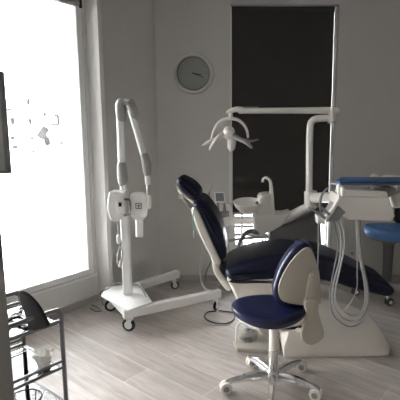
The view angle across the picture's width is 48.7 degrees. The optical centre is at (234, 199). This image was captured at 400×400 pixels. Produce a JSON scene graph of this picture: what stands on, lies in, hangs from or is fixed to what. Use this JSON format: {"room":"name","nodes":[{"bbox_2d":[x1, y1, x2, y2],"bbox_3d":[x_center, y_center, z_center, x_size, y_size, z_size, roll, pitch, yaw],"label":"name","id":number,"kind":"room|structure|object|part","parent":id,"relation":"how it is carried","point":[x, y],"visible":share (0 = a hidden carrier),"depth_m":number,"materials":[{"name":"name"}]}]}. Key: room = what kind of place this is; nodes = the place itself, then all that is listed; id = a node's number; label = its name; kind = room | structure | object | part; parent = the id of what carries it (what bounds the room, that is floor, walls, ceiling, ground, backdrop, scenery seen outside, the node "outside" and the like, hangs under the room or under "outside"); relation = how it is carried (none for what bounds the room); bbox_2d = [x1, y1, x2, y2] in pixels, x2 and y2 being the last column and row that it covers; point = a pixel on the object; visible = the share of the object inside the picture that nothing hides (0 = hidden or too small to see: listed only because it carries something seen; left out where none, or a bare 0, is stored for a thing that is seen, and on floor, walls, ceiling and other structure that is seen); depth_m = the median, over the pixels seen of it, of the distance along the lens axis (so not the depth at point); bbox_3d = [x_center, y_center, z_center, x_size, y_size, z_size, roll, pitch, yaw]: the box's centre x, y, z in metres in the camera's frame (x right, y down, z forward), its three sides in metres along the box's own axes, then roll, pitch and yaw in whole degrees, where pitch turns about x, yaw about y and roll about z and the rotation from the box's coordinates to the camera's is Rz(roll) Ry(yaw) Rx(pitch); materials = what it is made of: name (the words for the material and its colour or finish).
{"room":"dental clinic","nodes":[
{"label":"dental clinic","id":0,"kind":"room"},
{"bbox_2d":[0,229,14,399],"bbox_3d":[-1.121,0.682,1.105,1.100,1.220,0.120,0,9,0],"label":"wall","id":1,"kind":"structure","parent":0,"point":[6,374],"depth_m":1.09,"materials":[{"name":"grey paint"}]},
{"bbox_2d":[0,71,11,173],"bbox_3d":[-0.726,-0.103,0.996,0.420,0.366,0.120,0,9,0],"label":"monitor","id":2,"kind":"object","parent":1,"relation":"on","point":[5,156],"visible":1,"depth_m":0.99,"materials":[{"name":"grey"}]},
{"bbox_2d":[6,0,98,311],"bbox_3d":[-3.124,-0.144,1.119,0.260,2.850,6.440,6,10,34],"label":"window frame","id":3,"kind":"structure","parent":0,"point":[66,295],"depth_m":3.69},
{"bbox_2d":[6,6,97,303],"bbox_3d":[-2.434,-0.207,1.955,0.072,2.275,4.260,6,10,34],"label":"window","id":4,"kind":"structure","parent":3,"relation":"in","point":[69,278],"depth_m":3.60,"materials":[{"name":"white"}]},
{"bbox_3d":[-2.429,0.906,2.120,0.062,0.025,4.260,6,10,34],"label":"sill","id":5,"kind":"part","parent":4,"relation":"part of","materials":[{"name":"white paint"}]},
{"bbox_3d":[-2.436,-0.220,1.955,0.010,2.150,4.100,6,10,34],"label":"pane","id":6,"kind":"part","parent":4,"relation":"part of","materials":[{"name":"clear glass"}]},
{"bbox_2d":[52,0,81,7],"bbox_3d":[-2.407,-1.299,1.800,0.065,0.070,4.147,6,10,34],"label":"roller blind","id":7,"kind":"object","parent":3,"relation":"attached to","point":[68,2],"visible":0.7,"depth_m":3.42,"materials":[{"name":"grey fabric"}]},
{"bbox_2d":[47,294,98,318],"bbox_3d":[-3.017,1.251,1.243,0.015,0.055,6.420,6,10,34],"label":"baseboard","id":8,"kind":"structure","parent":3,"relation":"attached to","point":[95,298],"depth_m":3.68,"materials":[{"name":"grey wood"}]},
{"bbox_2d":[84,0,112,301],"bbox_3d":[-1.168,-0.529,3.665,0.250,2.850,0.040,6,10,34],"label":"wall pillar","id":9,"kind":"structure","parent":0,"point":[93,19],"depth_m":3.62,"materials":[{"name":"white paint"}]},
{"bbox_2d":[101,0,160,285],"bbox_3d":[-1.004,-0.590,3.969,0.120,2.881,0.697,8,12,42],"label":"wall","id":10,"kind":"structure","parent":0,"point":[128,26],"depth_m":3.96,"materials":[{"name":"grey paint"}]},
{"bbox_2d":[4,272,399,399],"bbox_3d":[-1.800,1.289,1.510,9.400,0.100,6.400,0,9,0],"label":"floor","id":11,"kind":"structure","parent":0,"point":[176,353],"depth_m":2.85,"materials":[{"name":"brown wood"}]},
{"bbox_2d":[6,290,67,399],"bbox_3d":[-0.919,0.813,1.617,0.349,0.809,0.524,7,11,37],"label":"cart","id":12,"kind":"object","parent":11,"relation":"on","point":[26,374],"visible":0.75,"depth_m":1.69,"materials":[{"name":"silver metal"}]},
{"bbox_3d":[-1.034,0.452,1.656,0.012,0.011,0.460,7,11,37],"label":"rail","id":13,"kind":"part","parent":12,"relation":"part of","materials":[{"name":"silver metal"}]},
{"bbox_3d":[-1.034,0.769,1.704,0.017,0.749,0.479,7,11,37],"label":"frame","id":14,"kind":"part","parent":12,"relation":"part of","materials":[{"name":"silver metal"}]},
{"bbox_3d":[-1.034,0.611,1.680,0.012,0.011,0.460,7,11,37],"label":"rail","id":15,"kind":"part","parent":12,"relation":"part of","materials":[{"name":"silver metal"}]},
{"bbox_2d":[8,313,25,320],"bbox_3d":[-0.831,0.449,1.673,0.065,0.008,0.102,-8,12,-42],"label":"cable","id":16,"kind":"object","parent":12,"relation":"on","point":[20,314],"visible":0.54,"depth_m":1.70,"materials":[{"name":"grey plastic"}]},
{"bbox_3d":[-1.034,0.635,1.684,0.012,0.011,0.460,7,11,37],"label":"rail","id":17,"kind":"part","parent":12,"relation":"part of","materials":[{"name":"silver metal"}]},
{"bbox_2d":[9,320,27,329],"bbox_3d":[-0.792,0.458,1.611,0.076,0.010,0.084,-2,9,-13],"label":"cable","id":18,"kind":"object","parent":12,"relation":"on","point":[25,326],"visible":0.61,"depth_m":1.60,"materials":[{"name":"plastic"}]},
{"bbox_2d":[14,389,42,399],"bbox_3d":[-0.781,0.761,1.629,0.130,0.058,0.130,0,9,0],"label":"wire basket","id":19,"kind":"object","parent":12,"relation":"on","point":[24,389],"visible":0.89,"depth_m":1.68,"materials":[{"name":"silver metal"}]},
{"bbox_2d":[8,305,55,340],"bbox_3d":[-0.914,0.476,1.567,0.283,0.008,0.440,7,11,37],"label":"shelf","id":20,"kind":"object","parent":12,"relation":"attached to","point":[16,332],"depth_m":1.62,"materials":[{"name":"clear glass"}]},
{"bbox_2d":[19,290,49,330],"bbox_3d":[-0.717,0.399,1.566,0.115,0.144,0.028,3,9,16],"label":"cover","id":21,"kind":"object","parent":12,"relation":"on","point":[31,307],"visible":0.96,"depth_m":1.56,"materials":[{"name":"black plastic"}]},
{"bbox_2d":[11,347,57,390],"bbox_3d":[-0.914,0.659,1.594,0.283,0.008,0.440,7,11,37],"label":"shelf","id":22,"kind":"object","parent":12,"relation":"attached to","point":[23,363],"depth_m":1.70,"materials":[{"name":"clear glass"}]},
{"bbox_3d":[-0.793,0.480,1.474,0.012,0.011,0.460,7,11,37],"label":"rail","id":23,"kind":"part","parent":12,"relation":"part of","materials":[{"name":"silver metal"}]},
{"bbox_2d":[14,383,58,399],"bbox_3d":[-0.914,0.797,1.615,0.283,0.008,0.440,7,11,37],"label":"shelf","id":24,"kind":"object","parent":12,"relation":"attached to","point":[51,395],"depth_m":1.76,"materials":[{"name":"clear glass"}]},
{"bbox_3d":[-0.793,0.638,1.498,0.012,0.011,0.460,7,11,37],"label":"rail","id":25,"kind":"part","parent":12,"relation":"part of","materials":[{"name":"silver metal"}]},
{"bbox_3d":[-0.793,0.663,1.502,0.012,0.011,0.460,7,11,37],"label":"rail","id":26,"kind":"part","parent":12,"relation":"part of","materials":[{"name":"silver metal"}]},
{"bbox_2d":[32,348,53,369],"bbox_3d":[-0.729,0.607,1.674,0.080,0.068,0.083,0,9,0],"label":"plastic cup","id":27,"kind":"object","parent":12,"relation":"on","point":[42,357],"visible":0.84,"depth_m":1.66,"materials":[{"name":"white plastic"}]},
{"bbox_2d":[100,98,220,330],"bbox_3d":[-0.667,0.061,3.570,0.876,1.712,0.708,-6,10,-34],"label":"dental x-ray machine","id":28,"kind":"object","parent":11,"relation":"on","point":[130,299],"visible":1,"depth_m":3.33,"materials":[{"name":"white"}]},
{"bbox_3d":[-0.843,0.066,3.219,0.058,0.134,0.007,0,9,0],"label":"panel","id":29,"kind":"part","parent":28,"relation":"part of","materials":[{"name":"white plastic"}]},
{"bbox_3d":[-0.860,-0.435,3.316,0.054,0.448,0.053,0,9,0],"label":"arm","id":30,"kind":"part","parent":28,"relation":"part of","materials":[{"name":"white plastic"}]},
{"bbox_3d":[-0.859,0.761,3.445,0.343,0.012,0.559,-4,9,-23],"label":"plate","id":31,"kind":"part","parent":28,"relation":"part of","materials":[{"name":"white metal"}]},
{"bbox_3d":[-0.781,0.053,3.198,0.056,0.130,0.014,0,9,0],"label":"handle","id":32,"kind":"part","parent":28,"relation":"part of","materials":[{"name":"grey plastic"}]},
{"bbox_3d":[-0.723,-0.473,3.290,0.152,0.405,0.050,0,9,0],"label":"arm","id":33,"kind":"part","parent":28,"relation":"part of","materials":[{"name":"white plastic"}]},
{"bbox_3d":[-0.660,-0.102,3.346,0.032,0.192,0.030,0,9,0],"label":"hanger rod","id":34,"kind":"part","parent":28,"relation":"part of","materials":[{"name":"silver metal"}]},
{"bbox_3d":[-0.795,0.740,3.870,0.055,0.070,0.773,8,11,41],"label":"leg","id":35,"kind":"part","parent":28,"relation":"part of","materials":[{"name":"white"}]},
{"bbox_3d":[-0.472,0.805,3.440,0.822,0.070,0.055,-5,10,-32],"label":"leg","id":36,"kind":"part","parent":28,"relation":"part of","materials":[{"name":"white metal"}]},
{"bbox_2d":[204,310,234,323],"bbox_3d":[-0.122,0.929,3.498,0.254,0.011,0.266,0,9,0],"label":"power cord","id":37,"kind":"object","parent":11,"relation":"on","point":[214,310],"visible":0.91,"depth_m":3.47,"materials":[{"name":"black plastic"}]},
{"bbox_2d":[233,322,278,354],"bbox_3d":[0.151,0.930,3.040,0.319,0.152,0.237,1,9,8],"label":"foot pedal","id":38,"kind":"object","parent":11,"relation":"on","point":[248,339],"visible":0.89,"depth_m":3.03,"materials":[{"name":"beige plastic"}]},
{"bbox_3d":[0.043,0.912,3.068,0.106,0.124,0.019,-7,11,-39],"label":"handle","id":39,"kind":"part","parent":38,"relation":"part of","materials":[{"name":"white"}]},
{"bbox_3d":[0.090,0.965,3.035,0.050,0.024,0.020,0,9,0],"label":"toe lever","id":40,"kind":"part","parent":38,"relation":"part of","materials":[{"name":"grey"}]},
{"bbox_3d":[0.095,0.912,3.097,0.072,0.029,0.072,0,9,0],"label":"knob","id":41,"kind":"part","parent":38,"relation":"part of","materials":[{"name":"grey plastic"}]},
{"bbox_3d":[0.151,0.991,3.049,0.319,0.028,0.237,1,9,8],"label":"plate","id":42,"kind":"part","parent":38,"relation":"part of","materials":[{"name":"beige plastic"}]},
{"bbox_2d":[220,239,323,399],"bbox_3d":[0.201,0.655,2.462,0.577,0.868,0.560,0,9,0],"label":"stool","id":43,"kind":"object","parent":11,"relation":"on","point":[296,290],"visible":1,"depth_m":2.40,"materials":[{"name":"blue leather"}]},
{"bbox_3d":[0.069,1.003,2.496,0.244,0.054,0.040,-2,9,-10],"label":"leg","id":44,"kind":"part","parent":43,"relation":"part of","materials":[{"name":"silver metal"}]},
{"bbox_3d":[0.147,0.979,2.655,0.040,0.054,0.244,-5,10,-28],"label":"leg","id":45,"kind":"part","parent":43,"relation":"part of","materials":[{"name":"silver metal"}]},
{"bbox_3d":[0.195,0.617,2.485,0.433,0.072,0.412,0,9,0],"label":"seat","id":46,"kind":"part","parent":43,"relation":"part of","materials":[{"name":"blue leather"}]},
{"bbox_3d":[0.197,1.022,2.374,0.040,0.054,0.244,1,9,8],"label":"leg","id":47,"kind":"part","parent":43,"relation":"part of","materials":[{"name":"silver metal"}]},
{"bbox_3d":[0.324,0.983,2.631,0.040,0.054,0.244,8,12,43],"label":"leg","id":48,"kind":"part","parent":43,"relation":"part of","materials":[{"name":"silver metal"}]},
{"bbox_3d":[0.326,0.706,2.483,0.157,0.063,0.047,0,9,0],"label":"height lever","id":49,"kind":"part","parent":43,"relation":"part of","materials":[{"name":"black plastic"}]},
{"bbox_3d":[0.338,0.408,2.446,0.260,0.375,0.112,0,9,0],"label":"backrest","id":50,"kind":"part","parent":43,"relation":"part of","materials":[{"name":"blue"}]},
{"bbox_3d":[0.355,1.009,2.457,0.244,0.054,0.040,4,10,26],"label":"leg","id":51,"kind":"part","parent":43,"relation":"part of","materials":[{"name":"silver metal"}]},
{"bbox_2d":[176,174,393,356],"bbox_3d":[0.353,0.406,3.147,1.513,1.156,0.717,0,9,0],"label":"dental chair","id":52,"kind":"object","parent":11,"relation":"on","point":[249,269],"visible":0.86,"depth_m":2.98,"materials":[{"name":"blue leather"}]},
{"bbox_2d":[192,213,195,237],"bbox_3d":[-0.273,0.169,2.939,0.018,0.168,0.015,4,9,22],"label":"cord","id":53,"kind":"object","parent":52,"relation":"hanging from","point":[194,232],"visible":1,"depth_m":2.94,"materials":[{"name":"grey plastic"}]},
{"bbox_3d":[-0.172,0.180,3.173,0.228,0.425,0.420,0,9,0],"label":"backrest","id":54,"kind":"part","parent":52,"relation":"part of","materials":[{"name":"blue leather"}]},
{"bbox_3d":[-0.095,0.509,3.061,0.133,0.248,0.040,0,9,0],"label":"hinge arm","id":55,"kind":"part","parent":52,"relation":"part of"},
{"bbox_3d":[0.091,0.365,3.484,0.197,0.284,0.039,0,9,0],"label":"armrest","id":56,"kind":"part","parent":52,"relation":"part of","materials":[{"name":"grey plastic"}]},
{"bbox_3d":[0.231,0.436,3.211,0.593,0.214,0.500,0,9,0],"label":"seat","id":57,"kind":"part","parent":52,"relation":"part of","materials":[{"name":"blue leather"}]},
{"bbox_2d":[199,106,399,326],"bbox_3d":[0.466,0.125,3.353,1.648,1.650,1.005,6,11,35],"label":"dental unit","id":58,"kind":"object","parent":11,"relation":"on","point":[357,203],"visible":0.88,"depth_m":3.31,"materials":[{"name":"grey plastic"}]},
{"bbox_3d":[-0.130,-0.025,3.777,0.075,0.069,0.005,0,9,0],"label":"display glass","id":59,"kind":"part","parent":58,"relation":"part of","materials":[{"name":"blue glass"}]},
{"bbox_3d":[0.068,0.181,3.754,0.258,0.086,0.067,5,10,31],"label":"assistant arm","id":60,"kind":"part","parent":58,"relation":"part of","materials":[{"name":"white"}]},
{"bbox_2d":[233,197,261,213],"bbox_3d":[0.107,0.050,3.565,0.244,0.116,0.238,0,9,0],"label":"bowl","id":61,"kind":"object","parent":58,"relation":"on","point":[247,205],"depth_m":3.53,"materials":[{"name":"white ceramic"}]},
{"bbox_3d":[0.147,0.329,3.711,0.401,0.062,0.028,0,9,0],"label":"rail","id":62,"kind":"part","parent":58,"relation":"part of","materials":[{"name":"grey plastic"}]},
{"bbox_2d":[202,106,339,190],"bbox_3d":[0.274,-0.345,3.299,1.047,0.704,0.273,0,9,0],"label":"lamp","id":63,"kind":"object","parent":58,"relation":"attached to","point":[228,133],"depth_m":3.31,"materials":[{"name":"white plastic"}]},
{"bbox_3d":[0.443,0.124,3.595,0.432,0.263,0.144,5,10,28],"label":"support arm","id":64,"kind":"part","parent":58,"relation":"part of","materials":[{"name":"white plastic"}]},
{"bbox_2d":[304,190,316,208],"bbox_3d":[0.593,-0.004,3.458,0.103,0.137,0.100,0,9,0],"label":"joint","id":65,"kind":"object","parent":58,"relation":"attached to","point":[308,202],"depth_m":3.42,"materials":[{"name":"white plastic"}]},
{"bbox_2d":[308,207,325,218],"bbox_3d":[0.492,0.077,2.641,0.107,0.076,0.020,0,9,0],"label":"dental handpiece","id":66,"kind":"object","parent":58,"relation":"in","point":[312,209],"visible":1,"depth_m":2.63,"materials":[{"name":"grey metal"}]},
{"bbox_3d":[0.665,-0.011,3.187,0.106,0.145,0.561,-2,9,-14],"label":"delivery arm","id":67,"kind":"part","parent":58,"relation":"part of","materials":[{"name":"white plastic"}]},
{"bbox_2d":[313,203,330,215],"bbox_3d":[0.521,0.055,2.638,0.107,0.079,0.020,0,9,0],"label":"dental handpiece","id":68,"kind":"object","parent":58,"relation":"in","point":[317,205],"visible":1,"depth_m":2.63,"materials":[{"name":"grey plastic"}]},
{"bbox_2d":[319,187,327,211],"bbox_3d":[0.528,-0.003,2.629,0.055,0.148,0.020,0,9,0],"label":"dental handpiece","id":69,"kind":"object","parent":58,"relation":"in","point":[325,190],"visible":1,"depth_m":2.62,"materials":[{"name":"grey"}]},
{"bbox_3d":[0.590,0.031,2.685,0.123,0.200,0.040,0,9,0],"label":"instrument rail","id":70,"kind":"part","parent":58,"relation":"part of","materials":[{"name":"white plastic"}]},
{"bbox_3d":[0.623,0.069,2.807,0.111,0.100,0.230,0,9,0],"label":"rail","id":71,"kind":"part","parent":58,"relation":"part of","materials":[{"name":"grey plastic"}]},
{"bbox_2d":[330,177,399,184],"bbox_3d":[0.895,-0.124,2.853,0.600,0.022,0.320,0,9,0],"label":"tray","id":72,"kind":"object","parent":58,"relation":"on","point":[343,180],"visible":0.99,"depth_m":2.73,"materials":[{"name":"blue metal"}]},
{"bbox_3d":[1.069,-0.120,3.032,0.267,0.118,0.132,0,9,0],"label":"handle","id":73,"kind":"part","parent":58,"relation":"part of","materials":[{"name":"white"}]},
{"bbox_2d":[375,185,395,196],"bbox_3d":[0.986,-0.059,2.884,0.106,0.071,0.120,0,9,0],"label":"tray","id":74,"kind":"object","parent":58,"relation":"on","point":[391,191],"depth_m":2.83,"materials":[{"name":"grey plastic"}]},
{"bbox_2d":[351,208,399,305],"bbox_3d":[1.396,0.445,3.938,0.551,0.842,0.579,6,11,37],"label":"stool","id":75,"kind":"object","parent":11,"relation":"on","point":[388,234],"visible":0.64,"depth_m":3.90,"materials":[{"name":"blue leather"}]},
{"bbox_3d":[1.375,0.277,3.918,0.452,0.116,0.430,0,9,0],"label":"seat","id":76,"kind":"part","parent":75,"relation":"part of","materials":[{"name":"blue leather"}]},
{"bbox_3d":[1.498,0.762,4.089,0.252,0.054,0.040,-7,11,-37],"label":"leg","id":77,"kind":"part","parent":75,"relation":"part of","materials":[{"name":"silver metal"}]},
{"bbox_3d":[1.504,0.789,3.908,0.252,0.054,0.040,6,10,34],"label":"leg","id":78,"kind":"part","parent":75,"relation":"part of","materials":[{"name":"silver metal"}]},
{"bbox_3d":[1.555,0.112,3.995,0.248,0.203,0.060,-3,9,-17],"label":"backrest","id":79,"kind":"part","parent":75,"relation":"part of","materials":[{"name":"black"}]},
{"bbox_2d":[154,0,399,274],"bbox_3d":[0.882,-0.621,4.275,3.436,2.850,0.200,0,9,0],"label":"wall","id":80,"kind":"structure","parent":0,"point":[367,89],"depth_m":4.14,"materials":[{"name":"grey paint"}]},
{"bbox_2d":[173,52,213,93],"bbox_3d":[-0.386,-1.172,4.072,0.376,0.376,0.038,0,9,0],"label":"wall clock","id":81,"kind":"object","parent":80,"relation":"attached to","point":[193,73],"visible":1,"depth_m":4.07,"materials":[{"name":"grey plastic"}]},
{"bbox_2d":[230,24,327,248],"bbox_3d":[0.453,-0.636,4.227,1.029,2.333,0.170,0,9,0],"label":"window","id":82,"kind":"structure","parent":80,"relation":"in","point":[326,222],"depth_m":4.41,"materials":[{"name":"white"}]},
{"bbox_2d":[229,6,337,251],"bbox_3d":[0.443,-0.587,4.203,0.997,2.404,0.084,0,9,0],"label":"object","id":83,"kind":"structure","parent":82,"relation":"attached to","point":[282,56],"depth_m":4.15,"materials":[{"name":"black fabric"}]},
{"bbox_3d":[-0.039,0.066,4.268,0.034,1.094,0.017,0,9,0],"label":"cord","id":84,"kind":"part","parent":83,"relation":"part of","materials":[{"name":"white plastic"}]},
{"bbox_2d":[171,275,399,280],"bbox_3d":[0.932,0.777,4.378,3.336,0.055,0.015,0,9,0],"label":"baseboard","id":85,"kind":"structure","parent":80,"relation":"attached to","point":[182,277],"depth_m":4.37,"materials":[{"name":"grey"}]},
{"bbox_2d":[348,249,355,257],"bbox_3d":[1.156,0.525,4.340,0.070,0.090,0.014,0,9,0],"label":"wall outlet","id":86,"kind":"object","parent":80,"relation":"attached to","point":[352,252],"visible":0.89,"depth_m":4.33,"materials":[{"name":"grey plastic"}]},
{"bbox_3d":[0.552,0.861,5.005,2.789,0.100,0.800,0,9,0],"label":"floor","id":87,"kind":"structure","parent":0,"visible":0},
{"bbox_2d":[235,217,266,242],"bbox_3d":[0.063,0.367,5.133,1.210,0.840,0.040,0,9,0],"label":"balcony railing","id":88,"kind":"object","parent":87,"relation":"on","point":[236,226],"visible":0.06,"depth_m":5.12,"materials":[{"name":"white metal"}]},
{"label":"outside","id":89,"kind":"structure","parent":0,"visible":0},
{"bbox_2d":[4,215,324,271],"bbox_3d":[0.000,4.499,0.680,120.000,0.200,120.000,0,9,0],"label":"ground","id":90,"kind":"structure","parent":89,"point":[62,259],"depth_m":15.47,"materials":[{"name":"white"}]},
{"bbox_2d":[0,98,74,261],"bbox_3d":[-8.928,-0.967,17.091,4.210,5.700,16.000,6,10,34],"label":"apartment building","id":91,"kind":"structure","parent":90,"relation":"on","point":[36,208],"depth_m":16.14,"materials":[{"name":"white"}]},
{"bbox_3d":[-7.018,-2.353,16.166,0.260,0.710,0.486,6,10,34],"label":"awning arm","id":92,"kind":"part","parent":91,"relation":"part of","materials":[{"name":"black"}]}
]}

